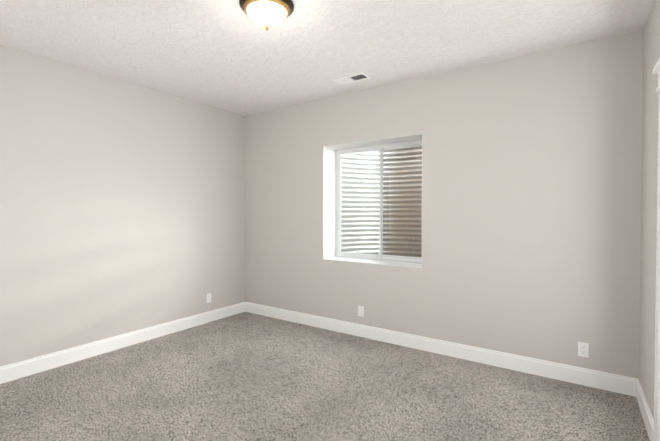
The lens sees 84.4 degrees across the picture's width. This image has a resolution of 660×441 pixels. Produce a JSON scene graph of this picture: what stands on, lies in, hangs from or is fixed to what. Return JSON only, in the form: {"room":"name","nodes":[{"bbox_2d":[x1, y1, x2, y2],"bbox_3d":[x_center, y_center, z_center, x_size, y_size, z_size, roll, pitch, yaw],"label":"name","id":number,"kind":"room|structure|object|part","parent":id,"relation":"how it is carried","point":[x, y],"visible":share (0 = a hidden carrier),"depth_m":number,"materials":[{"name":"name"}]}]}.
{"room":"empty bedroom","nodes":[
{"label":"empty bedroom","id":0,"kind":"room"},
{"bbox_2d":[0,45,244,366],"bbox_3d":[-2.619,-0.042,3.022,0.120,2.700,4.950,1,1,34],"label":"wall","id":1,"kind":"structure","parent":0,"point":[122,206],"depth_m":3.55,"materials":[{"name":"paint"}]},
{"bbox_2d":[0,302,244,383],"bbox_3d":[-2.154,1.232,3.607,0.015,0.134,3.465,1,1,34],"label":"baseboard","id":2,"kind":"structure","parent":1,"relation":"attached to","point":[20,369],"depth_m":3.55,"materials":[{"name":"white wood"}]},
{"bbox_2d":[206,293,210,302],"bbox_3d":[-1.514,0.983,4.551,0.007,0.114,0.070,1,1,34],"label":"electrical outlet","id":3,"kind":"object","parent":1,"relation":"attached to","point":[208,298],"visible":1,"depth_m":4.54,"materials":[{"name":"white plastic"}]},
{"bbox_2d":[0,312,649,440],"bbox_3d":[-0.831,1.359,1.842,4.430,0.060,4.970,1,1,34],"label":"floor","id":4,"kind":"structure","parent":0,"point":[245,376],"depth_m":2.70,"materials":[{"name":"carpet"}]},
{"bbox_2d":[0,0,653,115],"bbox_3d":[-0.831,-1.401,1.795,4.430,0.060,4.970,1,1,34],"label":"ceiling","id":5,"kind":"structure","parent":0,"point":[229,55],"depth_m":2.79,"materials":[{"name":"white paint"}]},
{"bbox_2d":[239,0,293,30],"bbox_3d":[-0.405,-1.298,2.342,0.344,0.164,0.344,1,1,34],"label":"ceiling light","id":6,"kind":"object","parent":5,"relation":"attached to","point":[268,14],"visible":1,"depth_m":2.27,"materials":[{"name":"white glass"}]},
{"bbox_3d":[-0.405,-1.288,2.342,0.262,0.099,0.262,1,1,34],"label":"lamp shade","id":7,"kind":"part","parent":6,"relation":"part of","materials":[{"name":"white glass"}]},
{"bbox_2d":[332,72,370,84],"bbox_3d":[0.215,-1.398,3.627,0.362,0.012,0.172,1,1,34],"label":"ceiling vent","id":8,"kind":"object","parent":5,"relation":"in","point":[350,79],"visible":1,"depth_m":3.62,"materials":[{"name":"white metal"}]},
{"bbox_2d":[244,30,643,378],"bbox_3d":[0.668,-0.059,4.022,4.430,2.820,0.400,1,1,34],"label":"wall","id":9,"kind":"structure","parent":0,"point":[531,200],"depth_m":3.24,"materials":[{"name":"paint"}]},
{"bbox_2d":[358,306,363,316],"bbox_3d":[0.342,1.012,4.016,0.070,0.114,0.007,1,1,34],"label":"electrical outlet","id":10,"kind":"object","parent":9,"relation":"attached to","point":[361,311],"visible":1,"depth_m":4.01,"materials":[{"name":"white plastic"}]},
{"bbox_2d":[323,134,422,267],"bbox_3d":[0.493,-0.191,4.059,1.203,1.331,0.270,1,1,34],"label":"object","id":11,"kind":"object","parent":9,"relation":"attached to","point":[329,202],"visible":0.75,"depth_m":4.33,"materials":[{"name":"white paint"}]},
{"bbox_2d":[336,140,421,263],"bbox_3d":[0.592,-0.193,4.204,1.195,1.323,0.080,1,1,34],"label":"window","id":12,"kind":"structure","parent":9,"relation":"in","point":[386,146],"depth_m":4.20,"materials":[{"name":"white plastic"}]},
{"bbox_3d":[0.350,-0.195,4.340,0.582,1.263,0.024,1,1,34],"label":"window sash","id":13,"kind":"part","parent":12,"relation":"part of","materials":[{"name":"white plastic"}]},
{"bbox_3d":[0.350,-0.195,4.340,0.530,1.211,0.006,1,1,34],"label":"sash glass","id":14,"kind":"part","parent":12,"relation":"part of","materials":[{"name":"clear glass"}]},
{"bbox_3d":[0.823,-0.191,4.052,0.582,1.263,0.024,1,1,34],"label":"window sash","id":15,"kind":"part","parent":12,"relation":"part of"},
{"bbox_3d":[0.823,-0.191,4.052,0.530,1.211,0.006,1,1,34],"label":"sash glass","id":16,"kind":"part","parent":12,"relation":"part of","materials":[{"name":"clear glass"}]},
{"bbox_2d":[383,147,421,256],"bbox_3d":[0.837,-0.191,4.069,0.546,1.231,0.001,1,1,34],"label":"screen","id":17,"kind":"object","parent":12,"relation":"attached to","point":[400,213],"depth_m":4.08,"materials":[{"name":"grey metal"}]},
{"bbox_2d":[341,146,421,256],"bbox_3d":[0.921,-0.495,4.684,1.860,2.550,0.992,1,1,34],"label":"window well","id":18,"kind":"object","parent":9,"relation":"attached to","point":[371,184],"depth_m":5.22,"materials":[{"name":"metal"}]},
{"bbox_2d":[245,302,636,396],"bbox_3d":[0.551,1.227,3.872,4.190,0.134,0.015,1,1,34],"label":"baseboard","id":19,"kind":"structure","parent":9,"relation":"attached to","point":[620,384],"depth_m":3.36,"materials":[{"name":"white wood"}]},
{"bbox_2d":[578,342,588,357],"bbox_3d":[2.005,1.031,2.884,0.070,0.114,0.007,1,1,34],"label":"electrical outlet","id":20,"kind":"object","parent":9,"relation":"attached to","point":[583,349],"visible":1,"depth_m":2.88,"materials":[{"name":"white plastic"}]},
{"bbox_2d":[639,0,659,418],"bbox_3d":[0.945,-0.001,0.598,0.120,2.700,4.950,1,1,34],"label":"wall","id":21,"kind":"structure","parent":0,"point":[651,49],"depth_m":2.37,"materials":[{"name":"paint"}]},
{"bbox_2d":[636,379,653,440],"bbox_3d":[1.298,1.271,1.259,0.015,0.134,3.465,1,1,34],"label":"baseboard","id":22,"kind":"structure","parent":21,"relation":"attached to","point":[647,416],"depth_m":2.35,"materials":[{"name":"white wood"}]},
{"bbox_2d":[652,57,659,440],"bbox_3d":[1.373,0.250,1.376,0.042,2.173,1.684,1,1,34],"label":"trim","id":23,"kind":"structure","parent":21,"relation":"attached to","point":[656,70],"depth_m":2.00,"materials":[{"name":"white"}]}
]}

